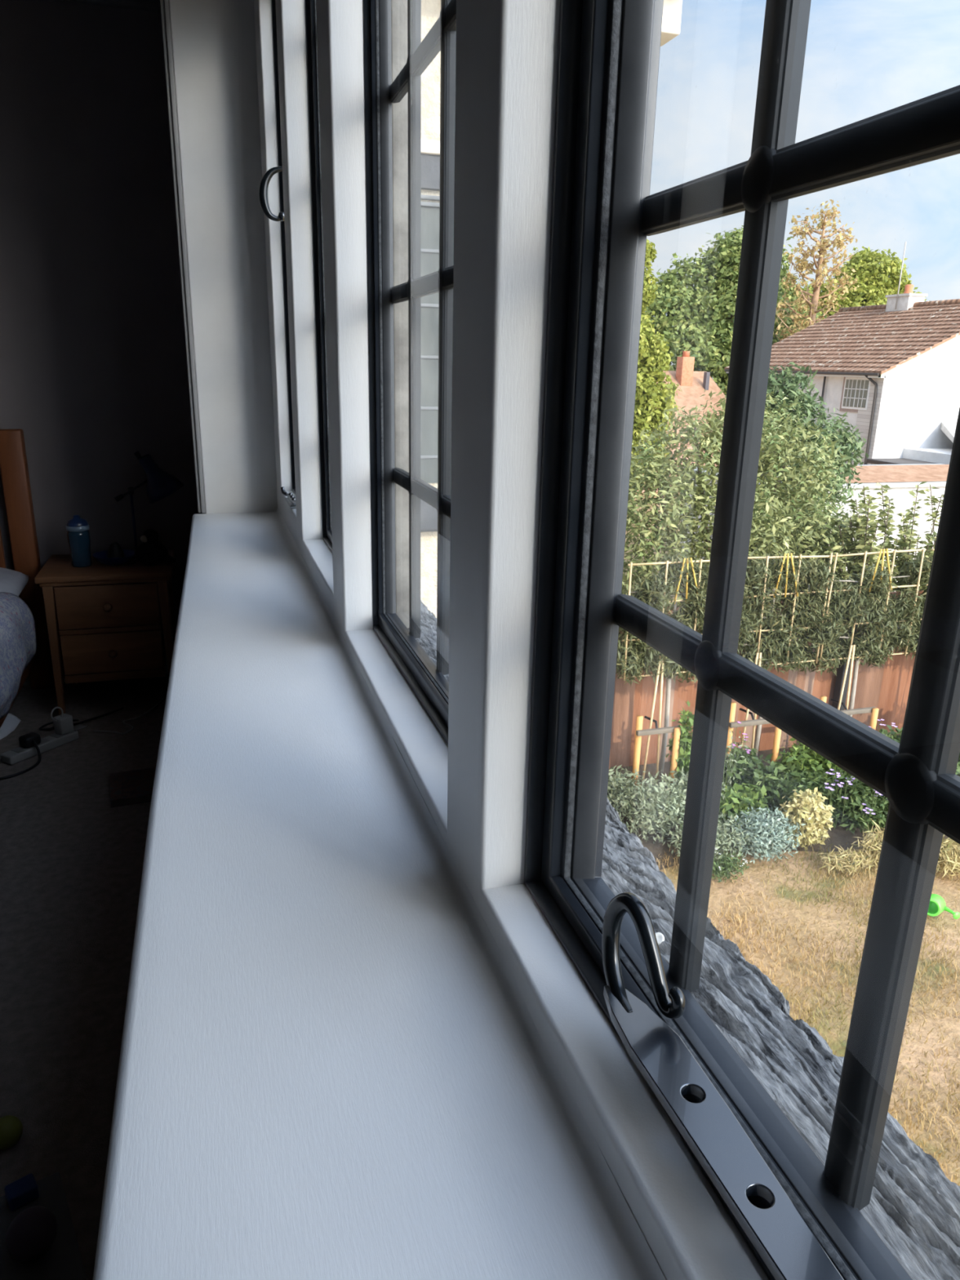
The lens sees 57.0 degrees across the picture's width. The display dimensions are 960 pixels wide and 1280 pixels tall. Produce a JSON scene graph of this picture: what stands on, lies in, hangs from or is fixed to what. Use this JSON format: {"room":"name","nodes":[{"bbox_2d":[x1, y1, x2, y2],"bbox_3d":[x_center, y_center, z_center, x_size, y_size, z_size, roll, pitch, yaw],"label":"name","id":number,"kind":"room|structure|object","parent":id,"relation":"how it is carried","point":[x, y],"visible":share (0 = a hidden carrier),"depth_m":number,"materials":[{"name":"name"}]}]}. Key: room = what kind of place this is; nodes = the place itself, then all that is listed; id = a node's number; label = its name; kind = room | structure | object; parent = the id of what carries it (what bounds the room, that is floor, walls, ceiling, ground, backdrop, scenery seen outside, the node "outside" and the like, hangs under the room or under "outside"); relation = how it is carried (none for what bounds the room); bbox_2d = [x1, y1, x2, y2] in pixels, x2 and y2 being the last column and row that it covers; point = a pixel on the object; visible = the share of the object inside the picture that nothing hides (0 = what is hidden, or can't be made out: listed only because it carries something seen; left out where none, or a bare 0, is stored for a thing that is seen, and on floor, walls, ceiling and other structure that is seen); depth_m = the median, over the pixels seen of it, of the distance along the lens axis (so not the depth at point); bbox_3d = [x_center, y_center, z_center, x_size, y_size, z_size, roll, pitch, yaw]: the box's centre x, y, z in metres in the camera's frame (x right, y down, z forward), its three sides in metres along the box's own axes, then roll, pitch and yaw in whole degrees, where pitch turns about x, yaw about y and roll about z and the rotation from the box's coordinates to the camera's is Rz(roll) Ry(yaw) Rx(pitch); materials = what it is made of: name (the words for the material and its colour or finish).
{"room":"bedroom","nodes":[
{"label":"bedroom","id":0,"kind":"room"},
{"bbox_2d":[0,674,168,1279],"bbox_3d":[-1.702,1.267,0.686,3.760,0.200,6.700,-4,18,-16],"label":"floor","id":1,"kind":"structure","parent":0,"point":[71,861],"depth_m":2.18,"materials":[{"name":"grey carpet"}]},
{"bbox_2d":[0,712,21,739],"bbox_3d":[-1.869,0.322,3.301,0.250,0.083,0.200,1,17,0],"label":"paper sheets","id":2,"kind":"object","parent":1,"relation":"on","point":[11,722],"visible":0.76,"depth_m":3.31,"materials":[{"name":"white paper"}]},
{"bbox_2d":[0,1115,22,1150],"bbox_3d":[-0.842,0.875,1.570,0.054,0.054,0.054,-4,18,-16],"label":"ball","id":3,"kind":"object","parent":1,"relation":"on","point":[11,1126],"visible":1,"depth_m":1.56,"materials":[{"name":"yellow"}]},
{"bbox_2d":[0,740,41,780],"bbox_3d":[-1.680,0.421,2.950,0.387,0.062,0.165,-7,19,-25],"label":"power cable","id":4,"kind":"object","parent":1,"relation":"on","point":[37,762],"visible":1,"depth_m":3.00,"materials":[{"name":"black rubber"}]},
{"bbox_2d":[0,428,54,728],"bbox_3d":[-2.019,0.011,2.556,1.065,1.065,2.025,-4,18,-16],"label":"bed","id":5,"kind":"object","parent":1,"relation":"on","point":[14,468],"visible":0.5,"depth_m":3.53,"materials":[{"name":"orange wood"}]},
{"bbox_2d":[0,567,28,596],"bbox_3d":[-2.069,-0.170,3.237,0.720,0.168,0.460,-4,18,-16],"label":"pillow","id":6,"kind":"object","parent":5,"relation":"on","point":[14,582],"visible":0.66,"depth_m":3.32,"materials":[{"name":"fabric"}]},
{"bbox_2d":[0,591,36,719],"bbox_3d":[-1.897,0.175,2.399,1.091,0.378,1.388,-4,18,-16],"label":"duvet","id":7,"kind":"object","parent":5,"relation":"on","point":[18,641],"visible":1,"depth_m":2.82,"materials":[{"name":"fabric"}]},
{"bbox_2d":[0,724,86,764],"bbox_3d":[-1.551,0.371,3.160,0.056,0.034,0.309,11,20,28],"label":"power strip","id":8,"kind":"object","parent":1,"relation":"on","point":[14,756],"visible":0.77,"depth_m":3.12,"materials":[{"name":"grey plastic"}]},
{"bbox_2d":[11,746,31,753],"bbox_3d":[-1.597,0.380,3.076,0.044,0.002,0.048,11,20,28],"label":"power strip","id":9,"kind":"object","parent":8,"relation":"attached to","point":[20,749],"depth_m":3.07,"materials":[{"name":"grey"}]},
{"bbox_2d":[18,732,40,747],"bbox_3d":[-1.578,0.351,3.101,0.048,0.038,0.060,11,20,28],"label":"plug","id":10,"kind":"object","parent":8,"relation":"attached to","point":[25,740],"visible":0.97,"depth_m":3.08,"materials":[{"name":"black plastic"}]},
{"bbox_2d":[37,737,50,745],"bbox_3d":[-1.560,0.361,3.139,0.044,0.002,0.048,11,20,28],"label":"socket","id":11,"kind":"object","parent":8,"relation":"attached to","point":[44,741],"depth_m":3.14,"materials":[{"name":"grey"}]},
{"bbox_2d":[49,733,69,737],"bbox_3d":[-1.523,0.342,3.201,0.044,0.002,0.048,11,20,28],"label":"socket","id":12,"kind":"object","parent":8,"relation":"attached to","point":[54,735],"depth_m":3.19,"materials":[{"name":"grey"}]},
{"bbox_2d":[50,706,74,734],"bbox_3d":[-1.516,0.287,3.195,0.044,0.105,0.071,11,20,28],"label":"plug adapter","id":13,"kind":"object","parent":8,"relation":"attached to","point":[63,723],"visible":1,"depth_m":3.19,"materials":[{"name":"grey plastic"}]},
{"bbox_2d":[73,724,86,731],"bbox_3d":[-1.486,0.324,3.264,0.044,0.002,0.048,11,20,28],"label":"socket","id":14,"kind":"object","parent":8,"relation":"attached to","point":[77,727],"depth_m":3.26,"materials":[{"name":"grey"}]},
{"bbox_2d":[39,706,124,730],"bbox_3d":[-1.555,0.287,3.379,0.155,0.063,0.370,7,18,19],"label":"cable","id":15,"kind":"object","parent":1,"relation":"on","point":[41,728],"visible":0.65,"depth_m":3.38,"materials":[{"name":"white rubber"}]},
{"bbox_2d":[34,550,176,715],"bbox_3d":[-1.468,-0.033,3.570,0.476,0.565,0.422,-4,18,-16],"label":"nightstand","id":16,"kind":"object","parent":1,"relation":"on","point":[104,622],"visible":0.84,"depth_m":3.38,"materials":[{"name":"brown wood"}]},
{"bbox_2d":[66,515,92,567],"bbox_3d":[-1.542,-0.383,3.402,0.082,0.197,0.082,-4,18,-16],"label":"water bottle","id":17,"kind":"object","parent":16,"relation":"on","point":[77,528],"visible":1,"depth_m":3.38,"materials":[{"name":"blue plastic"}]},
{"bbox_2d":[92,549,135,564],"bbox_3d":[-1.438,-0.323,3.488,0.168,0.036,0.168,-4,18,-16],"label":"shallow bowl","id":18,"kind":"object","parent":16,"relation":"on","point":[101,557],"visible":0.84,"depth_m":3.45,"materials":[{"name":"blue plastic"}]},
{"bbox_2d":[107,542,124,558],"bbox_3d":[-1.434,-0.350,3.480,0.062,0.074,0.062,-4,18,-16],"label":"toy","id":19,"kind":"object","parent":18,"relation":"in","point":[115,550],"visible":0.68,"depth_m":3.46,"materials":[{"name":"black plastic"}]},
{"bbox_2d":[114,450,184,550],"bbox_3d":[-1.322,-0.544,3.550,0.269,0.425,0.156,-4,18,-16],"label":"desk lamp","id":20,"kind":"object","parent":16,"relation":"on","point":[161,484],"visible":0.78,"depth_m":3.50,"materials":[{"name":"black metal"}]},
{"bbox_2d":[133,450,142,459],"bbox_3d":[-1.348,-0.728,3.483,0.031,0.034,0.021,-4,18,-16],"label":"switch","id":21,"kind":"object","parent":20,"relation":"attached to","point":[137,455],"depth_m":3.47,"materials":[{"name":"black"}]},
{"bbox_2d":[128,528,175,565],"bbox_3d":[-1.282,-0.362,3.448,0.171,0.143,0.100,-4,18,-16],"label":"plush toy","id":22,"kind":"object","parent":16,"relation":"on","point":[151,552],"visible":1,"depth_m":3.42,"materials":[{"name":"brown fabric"}]},
{"bbox_2d":[93,697,166,734],"bbox_3d":[-1.280,0.303,3.436,0.200,0.006,0.388,8,19,21],"label":"cable","id":23,"kind":"object","parent":1,"relation":"on","point":[158,703],"visible":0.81,"depth_m":3.37,"materials":[{"name":"grey plastic"}]},
{"bbox_2d":[110,767,155,807],"bbox_3d":[-1.115,0.476,2.873,0.158,0.024,0.203,-6,19,-21],"label":"picture book","id":24,"kind":"object","parent":1,"relation":"on","point":[130,787],"visible":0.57,"depth_m":2.84,"materials":[{"name":"grey paper"}]},
{"bbox_3d":[-0.793,0.993,1.266,0.415,0.012,0.360,-10,21,-33],"label":"board","id":25,"kind":"object","parent":1,"relation":"on","visible":0},
{"bbox_2d":[4,1173,39,1211],"bbox_3d":[-0.757,0.912,1.461,0.044,0.026,0.036,-13,22,-38],"label":"block","id":26,"kind":"object","parent":25,"relation":"on","point":[20,1193],"visible":1,"depth_m":1.45,"materials":[{"name":"blue"}]},
{"bbox_2d":[5,1206,57,1262],"bbox_3d":[-0.694,0.919,1.369,0.072,0.072,0.072,-4,18,-16],"label":"ball","id":27,"kind":"object","parent":25,"relation":"on","point":[32,1233],"visible":1,"depth_m":1.35,"materials":[{"name":"grey"}]},
{"bbox_2d":[0,0,205,630],"bbox_3d":[-2.625,-1.018,3.254,3.760,2.585,0.150,-4,18,-16],"label":"wall","id":28,"kind":"structure","parent":0,"point":[94,369],"depth_m":3.40,"materials":[{"name":"grey paint"}]},
{"bbox_2d":[22,654,168,685],"bbox_3d":[-2.813,0.195,3.491,3.370,0.120,0.018,-4,18,-16],"label":"baseboard","id":29,"kind":"structure","parent":28,"relation":"attached to","point":[27,682],"depth_m":3.80,"materials":[{"name":"paint"}]},
{"bbox_2d":[60,0,164,13],"bbox_3d":[-2.756,-2.187,2.727,3.370,0.045,0.050,-4,18,-16],"label":"trim","id":30,"kind":"structure","parent":28,"relation":"attached to","point":[153,6],"depth_m":3.16,"materials":[{"name":"paint"}]},
{"bbox_2d":[168,0,277,513],"bbox_3d":[-0.864,-0.971,3.227,0.328,2.585,0.950,-4,18,-16],"label":"wall reveal","id":31,"kind":"structure","parent":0,"point":[214,51],"depth_m":2.67,"materials":[{"name":"beige paint"}]},
{"bbox_2d":[160,0,205,513],"bbox_3d":[-0.889,-1.236,2.627,0.023,1.718,0.034,-4,18,-16],"label":"trim","id":32,"kind":"structure","parent":31,"relation":"attached to","point":[164,12],"depth_m":2.63,"materials":[{"name":"grey paint"}]},
{"bbox_3d":[-0.036,0.738,0.774,0.340,0.827,5.000,-4,18,-16],"label":"wall","id":33,"kind":"structure","parent":0,"visible":0},
{"bbox_2d":[258,0,296,508],"bbox_3d":[-0.504,-1.038,2.325,0.134,1.351,0.494,-4,18,-16],"label":"window","id":34,"kind":"structure","parent":33,"relation":"in","point":[263,191],"depth_m":2.47,"materials":[{"name":"black paint"}]},
{"bbox_2d":[305,0,332,551],"bbox_3d":[-0.271,-0.832,1.742,0.050,1.386,0.562,-4,18,-16],"label":"window","id":35,"kind":"structure","parent":33,"relation":"in","point":[310,5],"depth_m":2.00,"materials":[{"name":"black paint"}]},
{"bbox_2d":[93,507,666,1279],"bbox_3d":[-0.095,0.322,0.622,0.323,0.051,5.001,-4,18,-16],"label":"windowsill","id":36,"kind":"structure","parent":33,"relation":"on","point":[332,1065],"depth_m":0.68,"materials":[{"name":"white paint"}]},
{"bbox_2d":[363,0,456,745],"bbox_3d":[-0.046,-0.590,1.035,0.050,1.414,0.718,-4,18,-16],"label":"window","id":37,"kind":"structure","parent":33,"relation":"in","point":[427,680],"depth_m":1.30,"materials":[{"name":"black paint"}]},
{"bbox_2d":[253,0,768,1279],"bbox_3d":[0.106,-0.457,0.436,0.098,1.856,5.000,-4,18,-16],"label":"window frame","id":38,"kind":"structure","parent":33,"relation":"attached to","point":[473,787],"depth_m":0.73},
{"bbox_2d":[524,0,959,1279],"bbox_3d":[0.215,-0.323,0.187,0.066,1.406,0.894,-4,18,-16],"label":"window","id":39,"kind":"structure","parent":33,"relation":"in","point":[604,211],"depth_m":0.57,"materials":[{"name":"black paint"}]},
{"bbox_2d":[601,892,844,1279],"bbox_3d":[0.164,0.280,0.398,0.039,0.082,0.508,-4,18,-16],"label":"stay","id":40,"kind":"object","parent":39,"relation":"attached to","point":[780,1234],"visible":1,"depth_m":0.51,"materials":[{"name":"black metal"}]},
{"bbox_3d":[0.144,2.184,1.268,0.083,3.480,4.950,-4,18,-16],"label":"wall","id":41,"kind":"structure","parent":0,"visible":0},
{"bbox_2d":[391,0,409,628],"bbox_3d":[-0.126,-0.726,1.400,0.039,1.457,0.072,-4,18,-16],"label":"window pane","id":42,"kind":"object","parent":41,"relation":"attached to","point":[398,7],"depth_m":1.42,"materials":[{"name":"clear glass"}]},
{"bbox_2d":[408,600,959,1279],"bbox_3d":[0.127,0.342,0.930,0.104,0.294,3.221,-4,18,-16],"label":"roof","id":43,"kind":"structure","parent":41,"relation":"on","point":[913,1207],"depth_m":0.62,"materials":[{"name":"grey stone"}]},
{"bbox_2d":[655,932,664,945],"bbox_3d":[0.149,0.251,0.742,0.010,0.009,0.009,3,18,6],"label":"shell","id":44,"kind":"object","parent":43,"relation":"on","point":[660,936],"visible":0.69,"depth_m":0.74,"materials":[{"name":"white"}]},
{"label":"outside","id":45,"kind":"structure","parent":0,"visible":0},
{"bbox_2d":[622,491,959,1186],"bbox_3d":[44.389,-13.225,59.311,119.660,0.001,150.000,-4,18,-16],"label":"ground","id":46,"kind":"structure","parent":45,"point":[952,1025],"depth_m":6.62,"materials":[{"name":"beige plant"}]},
{"bbox_2d":[420,0,682,617],"bbox_3d":[-0.351,-2.073,6.917,2.789,8.200,2.980,-4,18,-16],"label":"house wing","id":47,"kind":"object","parent":46,"relation":"on","point":[430,9],"visible":0.05,"depth_m":5.74,"materials":[{"name":"grey paint"}]},
{"bbox_2d":[629,239,682,488],"bbox_3d":[3.868,-6.603,23.216,2.917,7.302,2.340,1,17,0],"label":"slender tree","id":48,"kind":"object","parent":46,"relation":"on","point":[651,405],"visible":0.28,"depth_m":22.79,"materials":[{"name":"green plant"}]},
{"bbox_2d":[637,351,726,492],"bbox_3d":[5.682,-8.367,33.154,6.600,4.760,6.600,-4,18,-16],"label":"house","id":49,"kind":"structure","parent":46,"relation":"on","point":[693,384],"depth_m":32.35,"materials":[{"name":"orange brick"}]},
{"bbox_2d":[682,351,690,356],"bbox_3d":[7.563,-10.490,32.436,0.280,0.200,0.273,-4,18,-16],"label":"chimney pot","id":50,"kind":"object","parent":49,"relation":"on","point":[686,353],"depth_m":32.34,"materials":[{"name":"brown ceramic"}]},
{"bbox_2d":[702,372,710,390],"bbox_3d":[8.353,-9.508,32.652,0.140,0.750,0.200,-4,18,-16],"label":"roof vent","id":51,"kind":"object","parent":49,"relation":"attached to","point":[706,375],"depth_m":32.58,"materials":[{"name":"grey"}]},
{"bbox_2d":[711,848,750,882],"bbox_3d":[2.054,1.927,7.559,0.550,0.237,0.390,-4,18,-16],"label":"flowers","id":52,"kind":"object","parent":46,"relation":"on","point":[718,869],"visible":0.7,"depth_m":7.51,"materials":[{"name":"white plant"}]},
{"bbox_2d":[641,225,826,395],"bbox_3d":[12.051,-14.231,42.227,11.281,10.967,7.234,-5,19,-20],"label":"broadleaf tree","id":53,"kind":"object","parent":46,"relation":"on","point":[701,317],"visible":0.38,"depth_m":40.62,"materials":[{"name":"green plant"}]},
{"bbox_2d":[621,386,878,607],"bbox_3d":[3.369,-1.294,11.871,5.155,4.163,2.439,-9,20,-29],"label":"tree","id":54,"kind":"object","parent":46,"relation":"on","point":[773,541],"visible":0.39,"depth_m":11.60,"materials":[{"name":"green plant"}]},
{"bbox_2d":[724,802,805,864],"bbox_3d":[2.533,1.719,7.893,0.757,0.457,0.625,-5,19,-20],"label":"shrub","id":55,"kind":"object","parent":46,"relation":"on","point":[770,835],"visible":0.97,"depth_m":7.80,"materials":[{"name":"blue plant"}]},
{"bbox_2d":[608,590,923,768],"bbox_3d":[4.048,0.347,10.090,7.918,1.790,0.070,-4,18,-16],"label":"fence","id":56,"kind":"object","parent":46,"relation":"on","point":[886,688],"visible":0.17,"depth_m":9.91,"materials":[{"name":"brown wood"}]},
{"bbox_2d":[608,733,959,870],"bbox_3d":[3.822,1.678,8.848,6.900,0.056,2.800,-4,18,-16],"label":"soil","id":57,"kind":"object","parent":46,"relation":"on","point":[839,835],"visible":0.14,"depth_m":8.24,"materials":[{"name":"brown soil"}]},
{"bbox_2d":[607,764,643,810],"bbox_3d":[1.271,1.452,8.613,0.734,0.499,0.562,-4,18,-16],"label":"perennials","id":58,"kind":"object","parent":57,"relation":"on","point":[614,780],"visible":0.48,"depth_m":8.51,"materials":[{"name":"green plant"}]},
{"bbox_2d":[607,768,686,843],"bbox_3d":[1.590,1.551,8.191,0.874,0.597,0.873,-4,18,-16],"label":"shrub","id":59,"kind":"object","parent":57,"relation":"on","point":[650,808],"visible":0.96,"depth_m":8.07,"materials":[{"name":"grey plant"}]},
{"bbox_2d":[630,660,680,795],"bbox_3d":[1.685,0.910,8.662,0.450,1.452,0.377,-4,18,-16],"label":"stake","id":60,"kind":"object","parent":57,"relation":"on","point":[676,730],"visible":0.86,"depth_m":8.59,"materials":[{"name":"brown wood"}]},
{"bbox_2d":[615,550,709,786],"bbox_3d":[1.853,0.340,8.742,1.495,2.500,0.586,-3,18,-14],"label":"tree","id":61,"kind":"object","parent":57,"relation":"on","point":[651,593],"visible":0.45,"depth_m":8.45,"materials":[{"name":"green plant"}]},
{"bbox_2d":[619,557,710,680],"bbox_3d":[1.912,-0.211,8.490,1.151,1.182,0.061,-4,18,-16],"label":"frame","id":62,"kind":"object","parent":61,"relation":"attached to","point":[667,562],"visible":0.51,"depth_m":8.36,"materials":[{"name":"beige wood"}]},
{"bbox_2d":[665,700,694,783],"bbox_3d":[1.987,1.106,8.679,0.333,1.134,0.300,7,18,18],"label":"shoots","id":63,"kind":"object","parent":57,"relation":"on","point":[685,742],"visible":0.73,"depth_m":8.58,"materials":[{"name":"green plant"}]},
{"bbox_2d":[653,766,731,817],"bbox_3d":[2.060,1.462,8.539,0.842,0.552,0.592,-4,18,-16],"label":"plant","id":64,"kind":"object","parent":57,"relation":"on","point":[682,777],"visible":0.13,"depth_m":8.46,"materials":[{"name":"green plant"}]},
{"bbox_2d":[657,808,756,863],"bbox_3d":[2.031,1.737,7.822,0.873,0.440,0.719,-4,18,-16],"label":"clump","id":65,"kind":"object","parent":57,"relation":"on","point":[723,838],"visible":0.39,"depth_m":7.77,"materials":[{"name":"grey plant"}]},
{"bbox_2d":[721,720,751,786],"bbox_3d":[2.443,1.227,8.788,0.592,0.847,0.362,-4,18,-16],"label":"stems","id":66,"kind":"object","parent":57,"relation":"on","point":[731,760],"visible":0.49,"depth_m":8.77,"materials":[{"name":"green plant"}]},
{"bbox_2d":[717,782,773,827],"bbox_3d":[2.436,1.571,8.477,0.833,0.426,0.564,-4,18,-16],"label":"perennials","id":67,"kind":"object","parent":57,"relation":"on","point":[736,800],"visible":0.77,"depth_m":8.36,"materials":[{"name":"green plant"}]},
{"bbox_2d":[724,737,767,796],"bbox_3d":[2.611,1.295,8.988,0.619,0.607,0.468,-4,18,-16],"label":"perennials","id":68,"kind":"object","parent":57,"relation":"on","point":[751,763],"visible":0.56,"depth_m":8.88,"materials":[{"name":"green plant"}]},
{"bbox_2d":[725,652,781,768],"bbox_3d":[2.723,0.837,8.970,0.580,1.452,0.377,-4,18,-16],"label":"stake","id":69,"kind":"object","parent":57,"relation":"on","point":[754,722],"visible":0.56,"depth_m":8.88,"materials":[{"name":"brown wood"}]},
{"bbox_2d":[739,753,819,811],"bbox_3d":[2.976,1.431,8.774,0.807,0.549,0.626,-4,18,-16],"label":"perennials","id":70,"kind":"object","parent":57,"relation":"on","point":[772,779],"visible":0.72,"depth_m":8.65,"materials":[{"name":"green plant"}]},
{"bbox_2d":[737,549,839,768],"bbox_3d":[2.948,0.278,9.043,1.539,2.484,0.563,-5,19,-20],"label":"tree","id":71,"kind":"object","parent":57,"relation":"on","point":[807,606],"visible":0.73,"depth_m":8.85,"materials":[{"name":"green plant"}]},
{"bbox_2d":[745,552,832,666],"bbox_3d":[2.963,-0.287,8.807,1.150,1.184,0.072,-4,18,-16],"label":"frame","id":72,"kind":"object","parent":71,"relation":"attached to","point":[788,556],"visible":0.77,"depth_m":8.75,"materials":[{"name":"beige wood"}]},
{"bbox_2d":[777,787,835,849],"bbox_3d":[2.970,1.611,8.057,0.490,0.580,0.485,6,18,14],"label":"shrub","id":73,"kind":"object","parent":57,"relation":"on","point":[811,811],"visible":0.9,"depth_m":7.97,"materials":[{"name":"yellow plant"}]},
{"bbox_2d":[772,771,845,820],"bbox_3d":[3.185,1.510,8.463,0.702,0.550,0.615,-4,18,-16],"label":"perennials","id":74,"kind":"object","parent":57,"relation":"on","point":[815,778],"visible":0.31,"depth_m":8.41,"materials":[{"name":"green plant"}]},
{"bbox_2d":[777,737,850,787],"bbox_3d":[3.432,1.280,9.021,1.054,0.671,0.641,-4,18,-16],"label":"perennials","id":75,"kind":"object","parent":57,"relation":"on","point":[802,756],"visible":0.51,"depth_m":8.87,"materials":[{"name":"green plant"}]},
{"bbox_2d":[831,607,860,710],"bbox_3d":[4.107,0.388,9.996,0.100,1.750,0.100,-4,18,-16],"label":"fence post","id":76,"kind":"object","parent":57,"relation":"on","point":[841,669],"visible":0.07,"depth_m":10.00,"materials":[{"name":"grey"}]},
{"bbox_2d":[820,644,879,729],"bbox_3d":[3.789,0.761,9.286,0.670,1.452,0.377,-4,18,-16],"label":"stake","id":77,"kind":"object","parent":57,"relation":"on","point":[874,711],"visible":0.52,"depth_m":9.20,"materials":[{"name":"brown wood"}]},
{"bbox_2d":[816,768,888,834],"bbox_3d":[3.681,1.464,8.384,1.048,0.731,0.781,-2,18,-11],"label":"plant","id":78,"kind":"object","parent":57,"relation":"on","point":[864,804],"visible":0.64,"depth_m":8.24,"materials":[{"name":"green plant"}]},
{"bbox_2d":[806,562,924,716],"bbox_3d":[3.999,0.287,9.388,1.465,2.304,0.542,-3,18,-14],"label":"tree","id":79,"kind":"object","parent":57,"relation":"on","point":[845,604],"visible":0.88,"depth_m":9.17,"materials":[{"name":"green plant"}]},
{"bbox_2d":[817,548,926,662],"bbox_3d":[4.045,-0.363,9.123,1.150,1.182,0.064,-4,18,-16],"label":"frame","id":80,"kind":"object","parent":79,"relation":"attached to","point":[923,550],"visible":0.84,"depth_m":9.03,"materials":[{"name":"beige wood"}]},
{"bbox_2d":[857,719,900,782],"bbox_3d":[4.068,1.236,8.955,0.797,0.824,0.646,-4,18,-16],"label":"plant","id":81,"kind":"object","parent":57,"relation":"on","point":[891,736],"visible":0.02,"depth_m":8.91,"materials":[{"name":"purple plant"}]},
{"bbox_2d":[897,551,933,660],"bbox_3d":[5.155,0.058,9.736,1.508,2.581,0.596,-4,18,-16],"label":"tree","id":82,"kind":"object","parent":57,"relation":"on","point":[926,569],"visible":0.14,"depth_m":9.35,"materials":[{"name":"green plant"}]},
{"bbox_2d":[879,724,959,776],"bbox_3d":[4.487,1.237,9.011,1.237,0.830,0.988,-4,18,-16],"label":"perennials","id":83,"kind":"object","parent":57,"relation":"on","point":[892,732],"visible":0.02,"depth_m":8.97,"materials":[{"name":"green"}]},
{"bbox_2d":[751,361,868,567],"bbox_3d":[5.168,-2.211,14.302,2.374,4.281,1.869,-4,18,-16],"label":"tree","id":84,"kind":"object","parent":46,"relation":"on","point":[789,385],"visible":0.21,"depth_m":13.82,"materials":[{"name":"green plant"}]},
{"bbox_2d":[680,463,949,591],"bbox_3d":[8.016,-2.534,18.735,6.820,2.360,3.120,-4,18,-16],"label":"garden wall","id":85,"kind":"structure","parent":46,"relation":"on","point":[902,478],"depth_m":17.30,"materials":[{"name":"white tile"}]},
{"bbox_2d":[773,199,858,340],"bbox_3d":[14.646,-13.493,39.365,3.314,11.208,3.906,14,22,36],"label":"tree","id":86,"kind":"object","parent":46,"relation":"on","point":[838,241],"visible":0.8,"depth_m":38.23,"materials":[{"name":"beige plant"}]},
{"bbox_2d":[724,241,959,466],"bbox_3d":[17.208,-9.394,30.805,12.340,8.610,12.220,-4,18,-16],"label":"house","id":87,"kind":"structure","parent":46,"relation":"on","point":[894,366],"depth_m":28.05,"materials":[{"name":"paint"}]},
{"bbox_2d":[903,284,913,293],"bbox_3d":[15.503,-12.668,31.966,0.320,0.330,0.320,-4,18,-16],"label":"chimney pot","id":88,"kind":"object","parent":87,"relation":"on","point":[908,288],"depth_m":31.85,"materials":[{"name":"brown ceramic"}]},
{"bbox_2d":[817,844,878,878],"bbox_3d":[3.236,1.938,7.743,0.586,0.231,0.368,-4,18,-16],"label":"dry grass tuft","id":89,"kind":"object","parent":46,"relation":"on","point":[845,861],"visible":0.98,"depth_m":7.69,"materials":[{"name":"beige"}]},
{"bbox_2d":[791,245,930,319],"bbox_3d":[20.097,-15.655,47.739,11.862,10.673,6.200,-4,18,-16],"label":"broadleaf tree","id":90,"kind":"object","parent":46,"relation":"on","point":[874,283],"visible":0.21,"depth_m":45.97,"materials":[{"name":"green plant"}]},
{"bbox_2d":[850,820,884,869],"bbox_3d":[3.591,1.839,7.812,0.740,0.385,0.527,-4,18,-16],"label":"dry grass tuft","id":91,"kind":"object","parent":46,"relation":"on","point":[875,842],"visible":0.34,"depth_m":7.79,"materials":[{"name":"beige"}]},
{"bbox_2d":[822,481,943,591],"bbox_3d":[5.790,-0.801,12.247,2.877,2.847,1.192,-6,19,-22],"label":"shrub","id":92,"kind":"object","parent":46,"relation":"on","point":[864,530],"visible":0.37,"depth_m":11.87,"materials":[{"name":"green plant"}]},
{"bbox_2d":[927,893,959,919],"bbox_3d":[3.667,2.144,7.091,0.337,0.176,0.183,16,23,39],"label":"watering can","id":93,"kind":"object","parent":46,"relation":"on","point":[937,905],"visible":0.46,"depth_m":7.06,"materials":[{"name":"green plastic"}]},
{"bbox_2d":[933,834,959,879],"bbox_3d":[4.132,1.872,7.732,0.888,0.394,0.576,-4,18,-16],"label":"dry grass tuft","id":94,"kind":"object","parent":46,"relation":"on","point":[949,855],"visible":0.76,"depth_m":7.64,"materials":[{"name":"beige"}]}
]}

